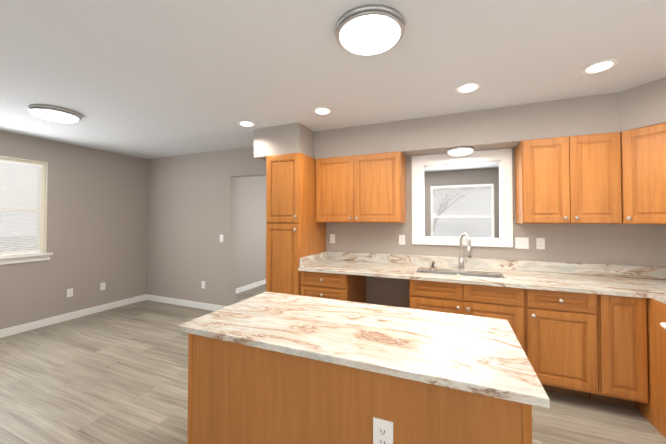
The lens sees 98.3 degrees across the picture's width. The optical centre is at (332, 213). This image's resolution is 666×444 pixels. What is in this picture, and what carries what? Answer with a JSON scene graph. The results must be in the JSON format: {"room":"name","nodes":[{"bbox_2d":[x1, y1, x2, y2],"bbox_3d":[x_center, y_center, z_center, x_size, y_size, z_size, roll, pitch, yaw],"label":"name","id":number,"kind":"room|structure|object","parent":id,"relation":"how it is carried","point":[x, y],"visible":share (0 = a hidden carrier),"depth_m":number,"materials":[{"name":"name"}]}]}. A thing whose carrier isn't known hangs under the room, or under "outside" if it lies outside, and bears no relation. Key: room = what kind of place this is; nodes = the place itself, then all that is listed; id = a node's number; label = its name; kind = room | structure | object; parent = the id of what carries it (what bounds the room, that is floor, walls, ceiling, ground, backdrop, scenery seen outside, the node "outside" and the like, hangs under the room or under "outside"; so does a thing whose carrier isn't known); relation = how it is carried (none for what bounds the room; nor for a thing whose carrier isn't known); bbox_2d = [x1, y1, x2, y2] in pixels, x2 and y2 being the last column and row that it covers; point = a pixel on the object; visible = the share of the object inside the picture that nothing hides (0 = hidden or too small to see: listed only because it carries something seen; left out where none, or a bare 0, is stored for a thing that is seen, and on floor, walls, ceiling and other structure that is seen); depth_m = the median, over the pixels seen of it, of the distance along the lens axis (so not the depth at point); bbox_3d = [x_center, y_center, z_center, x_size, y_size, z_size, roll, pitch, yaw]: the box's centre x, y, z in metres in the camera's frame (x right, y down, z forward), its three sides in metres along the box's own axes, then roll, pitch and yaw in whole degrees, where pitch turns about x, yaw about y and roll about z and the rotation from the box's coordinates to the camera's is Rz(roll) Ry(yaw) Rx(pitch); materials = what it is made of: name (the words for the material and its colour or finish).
{"room":"kitchen","nodes":[
{"label":"kitchen","id":0,"kind":"room"},
{"bbox_2d":[0,130,147,329],"bbox_3d":[-4.596,0.227,2.362,0.140,2.520,6.150,0,-1,23],"label":"wall","id":1,"kind":"structure","parent":0,"point":[122,226],"depth_m":4.26,"materials":[{"name":"beige paint"}]},
{"bbox_2d":[0,156,47,256],"bbox_3d":[-4.183,-0.090,3.339,0.132,1.231,1.282,0,-1,23],"label":"window","id":2,"kind":"structure","parent":1,"relation":"in","point":[43,211],"depth_m":3.89,"materials":[{"name":"beige plastic"}]},
{"bbox_2d":[0,160,41,255],"bbox_3d":[-4.146,-0.070,3.323,0.048,1.176,1.180,0,-1,23],"label":"window blinds","id":3,"kind":"object","parent":2,"relation":"attached to","point":[20,186],"visible":0.9,"depth_m":3.68,"materials":[{"name":"white plastic"}]},
{"bbox_2d":[0,253,52,264],"bbox_3d":[-4.129,0.571,3.304,0.110,0.097,1.390,0,-1,23],"label":"window sill","id":4,"kind":"structure","parent":1,"relation":"attached to","point":[13,259],"depth_m":3.68,"materials":[{"name":"white"}]},
{"bbox_2d":[67,288,72,296],"bbox_3d":[-3.769,1.135,4.129,0.008,0.113,0.068,0,-1,23],"label":"electrical outlet","id":5,"kind":"object","parent":1,"relation":"attached to","point":[69,291],"depth_m":4.13,"materials":[{"name":"white plastic"}]},
{"bbox_2d":[0,294,145,337],"bbox_3d":[-4.525,1.436,2.304,0.017,0.100,6.160,0,-1,23],"label":"baseboard","id":6,"kind":"structure","parent":1,"relation":"attached to","point":[9,331],"depth_m":4.07,"materials":[{"name":"white"}]},
{"bbox_2d":[100,282,104,290],"bbox_3d":[-3.607,1.142,4.517,0.008,0.113,0.068,0,-1,23],"label":"electrical outlet","id":7,"kind":"object","parent":1,"relation":"attached to","point":[102,285],"depth_m":4.51,"materials":[{"name":"white plastic"}]},
{"bbox_2d":[0,284,665,443],"bbox_3d":[-0.198,1.537,2.357,8.240,0.100,9.880,0,-1,23],"label":"floor","id":8,"kind":"structure","parent":0,"point":[118,375],"depth_m":2.40,"materials":[{"name":"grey wood"}]},
{"bbox_2d":[266,152,325,294],"bbox_3d":[-0.442,0.421,3.544,0.450,2.177,0.749,0,-1,23],"label":"pantry cabinet","id":9,"kind":"object","parent":8,"relation":"on","point":[295,231],"visible":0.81,"depth_m":3.25,"materials":[{"name":"brown wood"}]},
{"bbox_2d":[300,271,365,302],"bbox_3d":[0.024,1.064,3.354,0.543,0.884,0.717,0,-1,23],"label":"base cabinet","id":10,"kind":"object","parent":8,"relation":"on","point":[344,287],"depth_m":3.05,"materials":[{"name":"brown wood"}]},
{"bbox_2d":[187,333,531,443],"bbox_3d":[0.067,1.028,1.471,1.470,0.884,0.655,0,-1,23],"label":"kitchen island","id":11,"kind":"object","parent":8,"relation":"on","point":[240,394],"visible":0.65,"depth_m":1.18,"materials":[{"name":"brown wood"}]},
{"bbox_2d":[178,292,549,408],"bbox_3d":[0.072,0.570,1.471,1.525,0.030,0.725,0,-1,23],"label":"island countertop","id":12,"kind":"structure","parent":11,"relation":"on","point":[486,356],"depth_m":1.27,"materials":[{"name":"stone"}]},
{"bbox_2d":[409,291,527,357],"bbox_3d":[1.270,1.196,2.830,0.918,0.600,0.717,0,-1,23],"label":"base cabinet","id":13,"kind":"object","parent":8,"relation":"on","point":[488,306],"depth_m":2.49,"materials":[{"name":"brown wood"}]},
{"bbox_2d":[500,287,615,403],"bbox_3d":[1.905,1.049,2.568,0.598,0.884,0.717,0,-1,23],"label":"base cabinet","id":14,"kind":"object","parent":8,"relation":"on","point":[606,348],"depth_m":2.23,"materials":[{"name":"brown wood"}]},
{"bbox_2d":[298,251,665,303],"bbox_3d":[1.360,0.641,2.705,3.514,0.335,0.898,0,-1,23],"label":"countertop","id":15,"kind":"structure","parent":14,"relation":"on","point":[627,280],"depth_m":2.76,"materials":[{"name":"stone"}]},
{"bbox_2d":[458,233,471,268],"bbox_3d":[1.360,0.390,2.981,0.125,0.386,0.216,0,-1,23],"label":"faucet","id":16,"kind":"object","parent":15,"relation":"on","point":[462,261],"visible":1,"depth_m":3.03,"materials":[{"name":"silver metal"}]},
{"bbox_2d":[612,295,659,426],"bbox_3d":[2.227,1.047,2.433,0.369,0.884,0.717,0,-1,23],"label":"base cabinet","id":17,"kind":"object","parent":8,"relation":"on","point":[633,318],"depth_m":2.07,"materials":[{"name":"brown wood"}]},
{"bbox_2d":[0,0,665,171],"bbox_3d":[-0.198,-1.083,2.406,8.240,0.100,9.880,0,-1,23],"label":"ceiling","id":18,"kind":"structure","parent":0,"point":[148,79],"depth_m":2.00,"materials":[{"name":"white paint"}]},
{"bbox_2d":[28,104,81,122],"bbox_3d":[-2.786,-0.980,2.901,0.390,0.085,0.390,0,-1,23],"label":"flush ceiling light","id":19,"kind":"object","parent":18,"relation":"attached to","point":[55,114],"visible":1,"depth_m":2.81,"materials":[{"name":"grey glass"}]},
{"bbox_2d":[238,121,254,126],"bbox_3d":[-0.972,-1.007,3.249,0.190,0.018,0.190,0,-1,23],"label":"recessed light","id":20,"kind":"object","parent":18,"relation":"in","point":[247,123],"visible":1,"depth_m":3.23,"materials":[{"name":"white"}]},
{"bbox_2d":[313,107,331,114],"bbox_3d":[-0.103,-1.014,2.864,0.190,0.018,0.190,0,-1,23],"label":"recessed light","id":21,"kind":"object","parent":18,"relation":"in","point":[322,110],"visible":1,"depth_m":2.84,"materials":[{"name":"white"}]},
{"bbox_2d":[335,4,404,54],"bbox_3d":[0.208,-1.003,1.638,0.390,0.085,0.390,0,-1,23],"label":"flush ceiling light","id":22,"kind":"object","parent":18,"relation":"attached to","point":[371,29],"visible":1,"depth_m":1.55,"materials":[{"name":"grey glass"}]},
{"bbox_2d":[455,82,480,92],"bbox_3d":[1.105,-1.023,2.358,0.190,0.018,0.190,0,-1,23],"label":"recessed light","id":23,"kind":"object","parent":18,"relation":"in","point":[468,87],"visible":1,"depth_m":2.33,"materials":[{"name":"white"}]},
{"bbox_2d":[582,59,617,73],"bbox_3d":[1.880,-1.029,2.034,0.190,0.018,0.190,0,-1,23],"label":"recessed light","id":24,"kind":"object","parent":18,"relation":"in","point":[599,66],"visible":1,"depth_m":2.01,"materials":[{"name":"white"}]},
{"bbox_2d":[144,147,665,307],"bbox_3d":[0.419,0.251,3.673,8.380,2.520,0.140,0,-1,23],"label":"wall","id":25,"kind":"structure","parent":0,"point":[196,199],"depth_m":4.55,"materials":[{"name":"beige paint"}]},
{"bbox_2d":[146,294,226,310],"bbox_3d":[-2.457,1.482,4.770,1.870,0.100,0.014,0,-1,23],"label":"baseboard","id":26,"kind":"structure","parent":25,"relation":"attached to","point":[193,304],"depth_m":4.76,"materials":[{"name":"white"}]},
{"bbox_2d":[236,279,265,293],"bbox_3d":[-1.545,1.511,6.320,0.017,0.100,3.270,0,-1,23],"label":"baseboard","id":27,"kind":"structure","parent":25,"relation":"attached to","point":[256,284],"depth_m":5.94,"materials":[{"name":"white"}]},
{"bbox_2d":[330,234,334,242],"bbox_3d":[-0.008,0.328,3.768,0.068,0.113,0.008,0,-1,23],"label":"electrical outlet","id":28,"kind":"object","parent":25,"relation":"attached to","point":[332,236],"depth_m":3.77,"materials":[{"name":"white plastic"}]},
{"bbox_2d":[316,151,405,222],"bbox_3d":[0.316,-0.281,3.441,1.033,0.777,0.379,0,-1,23],"label":"upper cabinet","id":29,"kind":"object","parent":25,"relation":"attached to","point":[368,188],"visible":1,"depth_m":3.28,"materials":[{"name":"brown wood"}]},
{"bbox_2d":[399,235,404,244],"bbox_3d":[0.818,0.312,3.423,0.068,0.113,0.008,0,-1,23],"label":"electrical outlet","id":30,"kind":"object","parent":25,"relation":"attached to","point":[401,237],"depth_m":3.42,"materials":[{"name":"white plastic"}]},
{"bbox_2d":[430,183,494,237],"bbox_3d":[1.934,0.054,6.743,3.330,1.370,0.175,0,-1,23],"label":"window","id":31,"kind":"structure","parent":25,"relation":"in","point":[492,197],"depth_m":6.30,"materials":[{"name":"white"}]},
{"bbox_2d":[431,184,493,237],"bbox_3d":[1.928,0.041,6.730,3.198,1.320,0.040,0,-1,23],"label":"window blinds","id":32,"kind":"object","parent":31,"relation":"attached to","point":[474,212],"visible":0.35,"depth_m":6.27,"materials":[{"name":"white"}]},
{"bbox_2d":[412,148,512,246],"bbox_3d":[1.420,-0.159,3.249,1.011,1.028,0.173,0,-1,23],"label":"window","id":33,"kind":"structure","parent":25,"relation":"in","point":[502,158],"depth_m":3.16,"materials":[{"name":"white"}]},
{"bbox_2d":[515,237,528,248],"bbox_3d":[1.936,0.303,2.952,0.116,0.113,0.014,0,-1,23],"label":"light switch","id":34,"kind":"object","parent":25,"relation":"attached to","point":[521,242],"depth_m":2.96,"materials":[{"name":"white plastic"}]},
{"bbox_2d":[536,238,544,248],"bbox_3d":[2.085,0.302,2.893,0.068,0.113,0.008,0,-1,23],"label":"electrical outlet","id":35,"kind":"object","parent":25,"relation":"attached to","point":[540,242],"depth_m":2.89,"materials":[{"name":"white plastic"}]},
{"bbox_2d":[515,132,621,223],"bbox_3d":[2.143,-0.296,2.677,0.708,0.777,0.379,0,-1,23],"label":"upper cabinet","id":36,"kind":"object","parent":25,"relation":"attached to","point":[569,180],"visible":1,"depth_m":2.53,"materials":[{"name":"brown wood"}]},
{"bbox_2d":[620,122,665,224],"bbox_3d":[2.728,-0.303,2.300,0.664,0.777,0.623,0,-1,23],"label":"upper cabinet","id":37,"kind":"object","parent":25,"relation":"attached to","point":[643,168],"visible":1,"depth_m":2.28,"materials":[{"name":"brown wood"}]},
{"bbox_2d":[254,78,665,160],"bbox_3d":[0.143,-0.894,0.665,4.169,0.339,5.659,0,-1,23],"label":"soffit","id":38,"kind":"structure","parent":0,"point":[643,105],"depth_m":2.85,"materials":[{"name":"beige paint"}]},
{"bbox_2d":[447,146,474,155],"bbox_3d":[1.351,-0.649,3.056,0.270,0.060,0.270,0,-1,23],"label":"ceiling light","id":39,"kind":"object","parent":38,"relation":"attached to","point":[460,151],"visible":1,"depth_m":2.98,"materials":[{"name":"grey"}]},
{"bbox_2d":[660,322,665,328],"bbox_3d":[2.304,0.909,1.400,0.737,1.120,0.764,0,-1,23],"label":"cabinet knob","id":40,"kind":"object","parent":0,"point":[662,324],"visible":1,"depth_m":1.82,"materials":[{"name":"silver ceramic"}]},
{"label":"outside","id":41,"kind":"structure","parent":0,"visible":0},
{"bbox_2d":[0,236,36,251],"bbox_3d":[-1.882,1.936,6.306,70.000,0.250,70.000,0,-1,23],"label":"ground","id":42,"kind":"structure","parent":41,"point":[18,243],"depth_m":19.86,"materials":[{"name":"grey"}]},
{"bbox_2d":[433,187,464,229],"bbox_3d":[3.390,-0.012,9.525,1.802,3.781,2.060,0,-1,23],"label":"tree","id":43,"kind":"object","parent":42,"relation":"on","point":[442,205],"visible":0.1,"depth_m":9.08,"materials":[{"name":"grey plant"}]},
{"bbox_2d":[433,186,490,237],"bbox_3d":[7.135,-0.580,18.843,11.600,5.250,6.600,0,-1,23],"label":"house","id":44,"kind":"structure","parent":42,"relation":"on","point":[449,229],"depth_m":15.77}
]}

